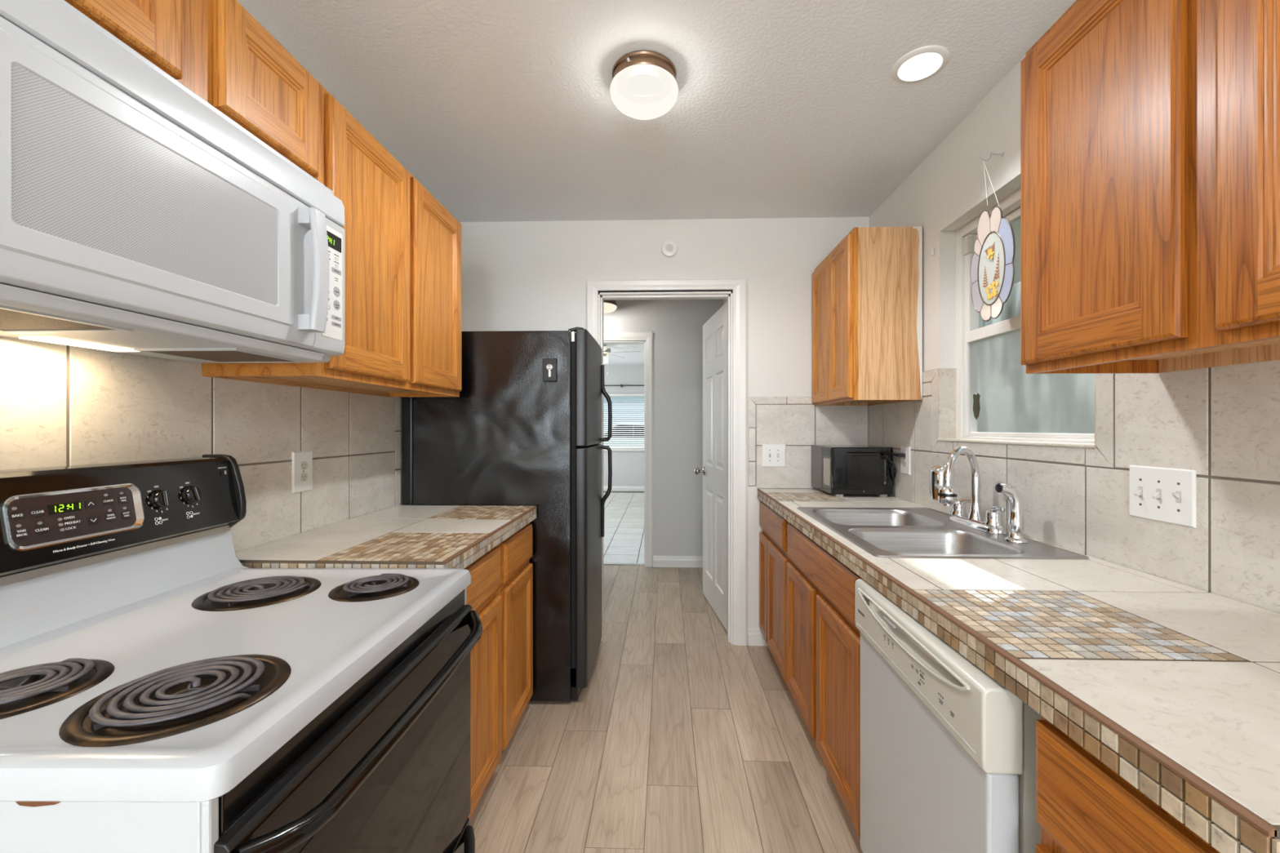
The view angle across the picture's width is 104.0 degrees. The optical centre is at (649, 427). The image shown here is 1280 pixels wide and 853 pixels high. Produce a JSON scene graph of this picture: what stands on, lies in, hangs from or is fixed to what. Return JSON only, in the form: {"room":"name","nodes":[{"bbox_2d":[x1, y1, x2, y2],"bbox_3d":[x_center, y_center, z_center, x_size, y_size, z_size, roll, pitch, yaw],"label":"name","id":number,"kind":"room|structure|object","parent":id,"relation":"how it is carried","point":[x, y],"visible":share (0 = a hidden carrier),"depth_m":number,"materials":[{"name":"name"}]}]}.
{"room":"kitchen","nodes":[
{"label":"kitchen","id":0,"kind":"room"},
{"bbox_2d":[400,397,402,505],"bbox_3d":[-1.302,0.021,-0.700,0.120,2.457,7.520,0,0,2],"label":"wall","id":1,"kind":"structure","parent":0,"point":[401,397],"depth_m":2.31,"materials":[{"name":"white paint"}]},
{"bbox_2d":[0,0,344,363],"bbox_3d":[-0.964,-0.386,0.908,0.427,0.452,0.760,0,0,2],"label":"microwave","id":2,"kind":"object","parent":1,"relation":"attached to","point":[138,217],"visible":1,"depth_m":0.80,"materials":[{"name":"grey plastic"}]},
{"bbox_2d":[64,0,318,179],"bbox_3d":[-1.024,-0.760,0.920,0.334,0.284,0.765,0,0,2],"label":"upper cabinet","id":3,"kind":"object","parent":1,"relation":"attached to","point":[217,50],"visible":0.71,"depth_m":1.01,"materials":[{"name":"brown wood"}]},
{"bbox_2d":[0,336,400,551],"bbox_3d":[-1.181,0.085,1.169,0.006,0.610,2.262,0,0,2],"label":"backsplash","id":4,"kind":"structure","parent":1,"relation":"attached to","point":[61,405],"depth_m":1.34,"materials":[{"name":"tile"}]},
{"bbox_2d":[292,450,312,493],"bbox_3d":[-1.158,0.146,1.669,0.008,0.134,0.089,0,0,2],"label":"wall outlet","id":5,"kind":"object","parent":1,"relation":"attached to","point":[302,461],"visible":1,"depth_m":1.66,"materials":[{"name":"white plastic"}]},
{"bbox_2d":[299,472,307,481],"bbox_3d":[-1.155,0.166,1.669,0.002,0.029,0.034,0,0,2],"label":"receptacle","id":6,"kind":"object","parent":5,"relation":"attached to","point":[303,476],"depth_m":1.67,"materials":[{"name":"grey plastic"}]},
{"bbox_2d":[299,461,307,470],"bbox_3d":[-1.155,0.127,1.669,0.002,0.029,0.034,0,0,2],"label":"receptacle","id":7,"kind":"object","parent":5,"relation":"attached to","point":[303,464],"depth_m":1.67,"materials":[{"name":"grey plastic"}]},
{"bbox_2d":[201,82,461,397],"bbox_3d":[-0.998,-0.518,1.752,0.334,0.767,0.896,0,0,2],"label":"upper cabinet","id":8,"kind":"object","parent":1,"relation":"attached to","point":[402,246],"visible":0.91,"depth_m":1.62,"materials":[{"name":"brown wood"}]},
{"bbox_2d":[603,364,644,486],"bbox_3d":[-0.690,0.006,9.936,5.200,2.487,0.140,0,0,2],"label":"wall","id":9,"kind":"structure","parent":0,"point":[628,466],"depth_m":9.86,"materials":[{"name":"grey paint"}]},
{"bbox_2d":[603,485,644,491],"bbox_3d":[-0.692,1.201,9.858,5.000,0.098,0.016,0,0,2],"label":"baseboard","id":10,"kind":"structure","parent":9,"relation":"attached to","point":[605,488],"depth_m":9.85,"materials":[{"name":"white paint"}]},
{"bbox_2d":[603,393,644,450],"bbox_3d":[-0.692,-0.107,9.881,2.120,1.125,0.150,0,0,2],"label":"window","id":11,"kind":"structure","parent":9,"relation":"in","point":[628,393],"depth_m":9.81,"materials":[{"name":"white paint"}]},
{"bbox_2d":[603,393,644,448],"bbox_3d":[-0.693,-0.127,9.835,1.960,1.077,0.052,0,0,2],"label":"window blind","id":12,"kind":"object","parent":11,"relation":"attached to","point":[629,394],"visible":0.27,"depth_m":9.83,"materials":[{"name":"white paint"}]},
{"bbox_2d":[604,384,644,387],"bbox_3d":[-0.694,-0.823,9.816,2.560,0.055,0.102,0,0,2],"label":"curtain rod","id":13,"kind":"object","parent":9,"relation":"attached to","point":[620,385],"visible":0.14,"depth_m":9.77,"materials":[{"name":"black metal"}]},
{"bbox_2d":[603,344,644,364],"bbox_3d":[-0.771,-1.287,7.328,5.200,0.100,5.360,0,0,2],"label":"ceiling","id":14,"kind":"structure","parent":0,"point":[635,357],"depth_m":8.56,"materials":[{"name":"white paint"}]},
{"bbox_2d":[603,344,642,374],"bbox_3d":[-0.670,-1.007,7.303,1.126,0.460,1.136,0,0,2],"label":"ceiling fan","id":15,"kind":"object","parent":14,"relation":"hanging from","point":[606,350],"visible":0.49,"depth_m":7.27,"materials":[{"name":"grey"}]},
{"bbox_2d":[236,0,1076,222],"bbox_3d":[-0.048,-1.257,-0.799,2.635,0.100,7.640,0,0,2],"label":"ceiling","id":16,"kind":"structure","parent":0,"point":[502,110],"depth_m":1.80,"materials":[{"name":"white paint"}]},
{"bbox_2d":[609,50,678,119],"bbox_3d":[-0.020,-1.147,1.706,0.234,0.120,0.234,0,0,2],"label":"ceiling light","id":17,"kind":"object","parent":16,"relation":"attached to","point":[644,85],"visible":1,"depth_m":1.64,"materials":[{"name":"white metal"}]},
{"bbox_2d":[891,44,950,83],"bbox_3d":[0.897,-1.202,1.663,0.172,0.009,0.172,0,0,2],"label":"recessed light","id":18,"kind":"object","parent":16,"relation":"in","point":[921,64],"visible":1,"depth_m":1.65,"materials":[{"name":"white paint"}]},
{"bbox_2d":[603,298,723,555],"bbox_3d":[-0.857,0.021,4.589,5.200,2.457,0.120,0,0,2],"label":"wall","id":19,"kind":"structure","parent":0,"point":[676,326],"depth_m":4.50,"materials":[{"name":"grey paint"}]},
{"bbox_2d":[603,563,644,564],"bbox_3d":[-0.447,1.247,4.581,0.820,0.006,0.040,0,0,2],"label":"trim","id":20,"kind":"structure","parent":19,"relation":"attached to","point":[603,563],"depth_m":4.57,"materials":[{"name":"silver metal"}]},
{"bbox_2d":[603,332,653,567],"bbox_3d":[-0.456,0.196,4.567,0.964,2.108,0.138,0,0,2],"label":"trim","id":21,"kind":"structure","parent":19,"relation":"attached to","point":[609,338],"depth_m":4.49,"materials":[{"name":"white paint"}]},
{"bbox_2d":[653,555,702,567],"bbox_3d":[0.344,1.201,4.483,0.632,0.098,0.016,0,0,2],"label":"baseboard","id":22,"kind":"structure","parent":19,"relation":"attached to","point":[658,561],"depth_m":4.48,"materials":[{"name":"white paint"}]},
{"bbox_2d":[459,217,869,644],"bbox_3d":[0.065,0.021,2.959,2.385,2.457,0.120,0,0,2],"label":"wall","id":23,"kind":"structure","parent":0,"point":[516,275],"depth_m":2.90,"materials":[{"name":"white paint"}]},
{"bbox_2d":[586,278,747,645],"bbox_3d":[0.096,0.196,2.952,0.932,2.108,0.143,0,0,2],"label":"trim","id":24,"kind":"structure","parent":23,"relation":"attached to","point":[739,286],"depth_m":2.88,"materials":[{"name":"white paint"}]},
{"bbox_2d":[661,240,677,257],"bbox_3d":[0.112,-1.034,2.884,0.096,0.096,0.028,0,0,2],"label":"smoke detector","id":25,"kind":"object","parent":23,"relation":"attached to","point":[668,248],"visible":1,"depth_m":2.88,"materials":[{"name":"white plastic"}]},
{"bbox_2d":[694,301,727,631],"bbox_3d":[0.450,0.235,3.383,0.183,2.005,0.748,0,0,-6],"label":"door","id":26,"kind":"structure","parent":23,"relation":"in","point":[714,470],"depth_m":3.36,"materials":[{"name":"white paint"}]},
{"bbox_2d":[747,627,767,645],"bbox_3d":[0.626,1.201,2.874,0.128,0.098,0.016,0,0,2],"label":"baseboard","id":27,"kind":"structure","parent":23,"relation":"attached to","point":[755,637],"depth_m":2.87,"materials":[{"name":"white paint"}]},
{"bbox_2d":[761,444,785,466],"bbox_3d":[0.711,0.160,2.865,0.134,0.131,0.017,0,0,2],"label":"switch plate","id":28,"kind":"object","parent":23,"relation":"attached to","point":[772,455],"visible":1,"depth_m":2.87,"materials":[{"name":"white plastic"}]},
{"bbox_2d":[748,396,868,488],"bbox_3d":[0.908,0.085,2.870,0.680,0.526,0.006,0,0,2],"label":"backsplash","id":29,"kind":"structure","parent":23,"relation":"attached to","point":[797,423],"depth_m":2.87,"materials":[{"name":"tile"}]},
{"bbox_2d":[469,491,862,852],"bbox_3d":[-0.916,1.274,2.710,5.200,0.051,14.600,0,0,2],"label":"floor","id":30,"kind":"structure","parent":0,"point":[680,737],"depth_m":1.93,"materials":[{"name":"brown wood"}]},
{"bbox_2d":[0,454,482,852],"bbox_3d":[-0.778,0.659,0.916,0.758,1.181,0.768,0,0,0],"label":"range","id":31,"kind":"object","parent":30,"relation":"on","point":[161,691],"visible":1,"depth_m":0.84,"materials":[{"name":"white metal"}]},
{"bbox_2d":[220,470,226,475],"bbox_3d":[-1.075,0.114,1.260,0.004,0.013,0.015,0,0,0],"label":"indicator light","id":32,"kind":"object","parent":31,"relation":"attached to","point":[223,473],"depth_m":1.26,"materials":[{"name":"grey plastic"}]},
{"bbox_2d":[0,527,471,802],"bbox_3d":[-0.808,0.330,0.916,0.698,0.149,0.764,0,0,0],"label":"cooktop","id":33,"kind":"object","parent":31,"relation":"in","point":[173,668],"depth_m":0.80,"materials":[{"name":"white metal"}]},
{"bbox_2d":[464,523,533,820],"bbox_3d":[-0.835,0.831,1.788,0.600,0.838,0.922,0,0,2],"label":"base cabinet","id":34,"kind":"object","parent":30,"relation":"on","point":[500,588],"visible":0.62,"depth_m":1.77,"materials":[{"name":"brown wood"}]},
{"bbox_2d":[235,505,537,568],"bbox_3d":[-0.840,0.378,1.784,0.636,0.056,0.940,0,0,2],"label":"countertop","id":35,"kind":"structure","parent":34,"relation":"on","point":[397,536],"depth_m":1.56,"materials":[{"name":"brown tile"}]},
{"bbox_2d":[402,326,612,702],"bbox_3d":[-0.673,0.397,2.549,0.906,1.706,0.577,0,0,2],"label":"refrigerator","id":36,"kind":"object","parent":30,"relation":"on","point":[511,437],"visible":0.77,"depth_m":2.26,"materials":[{"name":"black metal"}]},
{"bbox_2d":[542,358,556,382],"bbox_3d":[-0.450,-0.260,2.245,0.064,0.105,0.016,0,0,2],"label":"magnet","id":37,"kind":"object","parent":36,"relation":"attached to","point":[549,365],"visible":1,"depth_m":2.24,"materials":[{"name":"black plastic"}]},
{"bbox_2d":[759,501,790,684],"bbox_3d":[0.915,0.831,2.541,0.600,0.838,0.632,0,0,2],"label":"base cabinet","id":38,"kind":"object","parent":30,"relation":"on","point":[774,558],"visible":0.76,"depth_m":2.51,"materials":[{"name":"brown wood"}]},
{"bbox_2d":[786,523,862,838],"bbox_3d":[0.891,0.831,1.787,0.600,0.838,0.872,0,0,2],"label":"base cabinet","id":39,"kind":"object","parent":30,"relation":"on","point":[824,637],"visible":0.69,"depth_m":1.69,"materials":[{"name":"brown wood"}]},
{"bbox_2d":[854,578,1040,852],"bbox_3d":[0.834,0.830,1.055,0.600,0.840,0.577,0,0,3],"label":"dishwasher","id":40,"kind":"object","parent":30,"relation":"on","point":[948,752],"visible":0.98,"depth_m":0.95,"materials":[{"name":"white plastic"}]},
{"bbox_2d":[1017,702,1040,852],"bbox_3d":[0.871,0.787,1.053,0.525,0.725,0.553,0,0,3],"label":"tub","id":41,"kind":"object","parent":40,"relation":"in","point":[1028,830],"depth_m":0.79,"materials":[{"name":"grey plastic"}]},
{"bbox_2d":[1035,715,1220,852],"bbox_3d":[0.854,0.831,0.597,0.600,0.838,0.298,0,0,2],"label":"base cabinet","id":42,"kind":"object","parent":30,"relation":"on","point":[1083,806],"visible":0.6,"depth_m":0.63,"materials":[{"name":"brown wood"}]},
{"bbox_2d":[757,488,1279,852],"bbox_3d":[0.894,0.378,1.644,0.633,0.056,2.444,0,0,2],"label":"countertop","id":43,"kind":"structure","parent":42,"relation":"on","point":[1174,686],"depth_m":0.77,"materials":[{"name":"brown tile"}]},
{"bbox_2d":[811,444,905,497],"bbox_3d":[1.075,0.224,2.629,0.323,0.252,0.447,0,0,2],"label":"countertop microwave","id":44,"kind":"object","parent":43,"relation":"on","point":[839,470],"visible":1,"depth_m":2.51,"materials":[{"name":"black"}]},
{"bbox_2d":[796,506,1088,559],"bbox_3d":[0.906,0.429,1.754,0.568,0.170,0.837,0,0,2],"label":"sink","id":45,"kind":"object","parent":43,"relation":"in","point":[894,532],"visible":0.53,"depth_m":1.71,"materials":[{"name":"metal"}]},
{"bbox_2d":[929,445,1006,534],"bbox_3d":[1.077,0.204,1.745,0.214,0.284,0.305,0,0,11],"label":"faucet","id":46,"kind":"object","parent":45,"relation":"on","point":[943,490],"visible":1,"depth_m":1.69,"materials":[{"name":"silver metal"}]},
{"bbox_2d":[995,483,1027,542],"bbox_3d":[1.104,0.258,1.529,0.088,0.176,0.060,0,0,2],"label":"sprayer","id":47,"kind":"object","parent":45,"relation":"on","point":[1013,495],"visible":1,"depth_m":1.51,"materials":[{"name":"silver metal"}]},
{"bbox_2d":[869,54,1026,371],"bbox_3d":[1.206,0.021,-0.778,0.130,2.457,7.520,0,0,2],"label":"wall","id":48,"kind":"structure","parent":0,"point":[947,191],"depth_m":2.10,"materials":[{"name":"white paint"}]},
{"bbox_2d":[812,226,922,405],"bbox_3d":[1.075,-0.517,2.559,0.322,0.782,0.602,0,0,2],"label":"upper cabinet","id":49,"kind":"object","parent":48,"relation":"attached to","point":[867,292],"visible":1,"depth_m":2.26,"materials":[{"name":"brown wood"}]},
{"bbox_2d":[900,445,910,475],"bbox_3d":[1.231,0.156,2.412,0.008,0.134,0.090,0,0,2],"label":"wall outlet","id":50,"kind":"object","parent":48,"relation":"attached to","point":[904,461],"visible":0.98,"depth_m":2.40,"materials":[{"name":"white plastic"}]},
{"bbox_2d":[929,246,935,255],"bbox_3d":[1.223,-0.767,2.168,0.020,0.039,0.014,0,0,2],"label":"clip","id":51,"kind":"object","parent":48,"relation":"attached to","point":[933,248],"visible":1,"depth_m":2.16,"materials":[{"name":"white plastic"}]},
{"bbox_2d":[979,151,1004,160],"bbox_3d":[1.182,-0.941,1.730,0.076,0.029,0.012,0,0,4],"label":"hook","id":52,"kind":"object","parent":48,"relation":"attached to","point":[991,153],"visible":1,"depth_m":1.73,"materials":[{"name":"grey metal"}]},
{"bbox_2d":[969,160,1015,321],"bbox_3d":[1.157,-0.647,1.698,0.010,0.564,0.230,0,0,2],"label":"stained glass panel","id":53,"kind":"object","parent":52,"relation":"hanging from","point":[992,273],"visible":1,"depth_m":1.69,"materials":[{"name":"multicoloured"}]},
{"bbox_2d":[985,248,999,300],"bbox_3d":[1.155,-0.521,1.688,0.004,0.173,0.069,0,0,2],"label":"flower","id":54,"kind":"object","parent":53,"relation":"on","point":[992,255],"depth_m":1.69,"materials":[{"name":"yellow glass"}]},
{"bbox_2d":[1011,218,1020,284],"bbox_3d":[1.793,-1.055,1.745,0.885,0.310,4.800,0,0,2],"label":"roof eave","id":55,"kind":"object","parent":48,"relation":"attached to","point":[1015,225],"depth_m":2.75,"materials":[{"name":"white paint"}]},
{"bbox_2d":[937,187,1096,448],"bbox_3d":[1.282,-0.388,1.736,0.145,0.894,0.782,0,0,2],"label":"window","id":56,"kind":"structure","parent":48,"relation":"in","point":[957,423],"depth_m":2.06,"materials":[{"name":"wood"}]},
{"bbox_2d":[973,392,980,419],"bbox_3d":[1.312,-0.086,2.010,0.002,0.106,0.044,0,0,2],"label":"decal","id":57,"kind":"object","parent":56,"relation":"attached to","point":[976,407],"visible":1,"depth_m":2.01,"materials":[{"name":"grey"}]},
{"bbox_2d":[868,360,1279,613],"bbox_3d":[1.214,0.069,1.640,0.006,0.643,2.434,0,0,2],"label":"backsplash","id":58,"kind":"structure","parent":48,"relation":"attached to","point":[1222,424],"depth_m":1.20,"materials":[{"name":"tile"}]},
{"bbox_2d":[1020,0,1279,373],"bbox_3d":[1.021,-0.509,0.796,0.321,0.762,0.775,0,0,2],"label":"upper cabinet","id":59,"kind":"object","parent":48,"relation":"attached to","point":[1150,129],"visible":1,"depth_m":0.88,"materials":[{"name":"brown wood"}]},
{"bbox_2d":[1129,465,1196,528],"bbox_3d":[1.188,0.156,1.169,0.017,0.126,0.154,0,0,2],"label":"switch plate","id":60,"kind":"object","parent":48,"relation":"attached to","point":[1165,495],"visible":1,"depth_m":1.16,"materials":[{"name":"white plastic"}]},
{"bbox_3d":[-0.720,-1.257,3.844,2.920,0.100,1.600,0,0,2],"label":"ceiling","id":61,"kind":"structure","parent":0,"visible":0},
{"bbox_2d":[603,299,617,313],"bbox_3d":[-0.440,-1.087,4.166,0.336,0.241,0.336,0,0,2],"label":"ceiling light","id":62,"kind":"object","parent":61,"relation":"attached to","point":[609,306],"visible":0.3,"depth_m":4.09,"materials":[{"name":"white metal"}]},
{"label":"outside","id":63,"kind":"structure","parent":0,"visible":0},
{"bbox_3d":[1.265,1.485,8.465,30.000,0.230,35.000,0,0,2],"label":"ground","id":64,"kind":"structure","parent":63,"visible":0},
{"bbox_2d":[603,396,644,430],"bbox_3d":[-0.334,-0.990,21.321,18.000,4.720,3.400,0,0,2],"label":"house","id":65,"kind":"structure","parent":64,"relation":"on","point":[604,399],"depth_m":20.04,"materials":[{"name":"white"}]},
{"bbox_2d":[603,422,644,446],"bbox_3d":[-0.002,0.610,15.548,4.262,1.520,1.720,0,0,2],"label":"car","id":66,"kind":"object","parent":64,"relation":"on","point":[615,424],"visible":0.02,"depth_m":14.72,"materials":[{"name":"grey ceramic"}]},
{"bbox_2d":[977,281,1094,434],"bbox_3d":[4.470,-0.440,5.363,0.200,3.620,17.000,0,0,2],"label":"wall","id":67,"kind":"structure","parent":64,"relation":"on","point":[1012,400],"depth_m":5.93,"materials":[{"name":"glass"}]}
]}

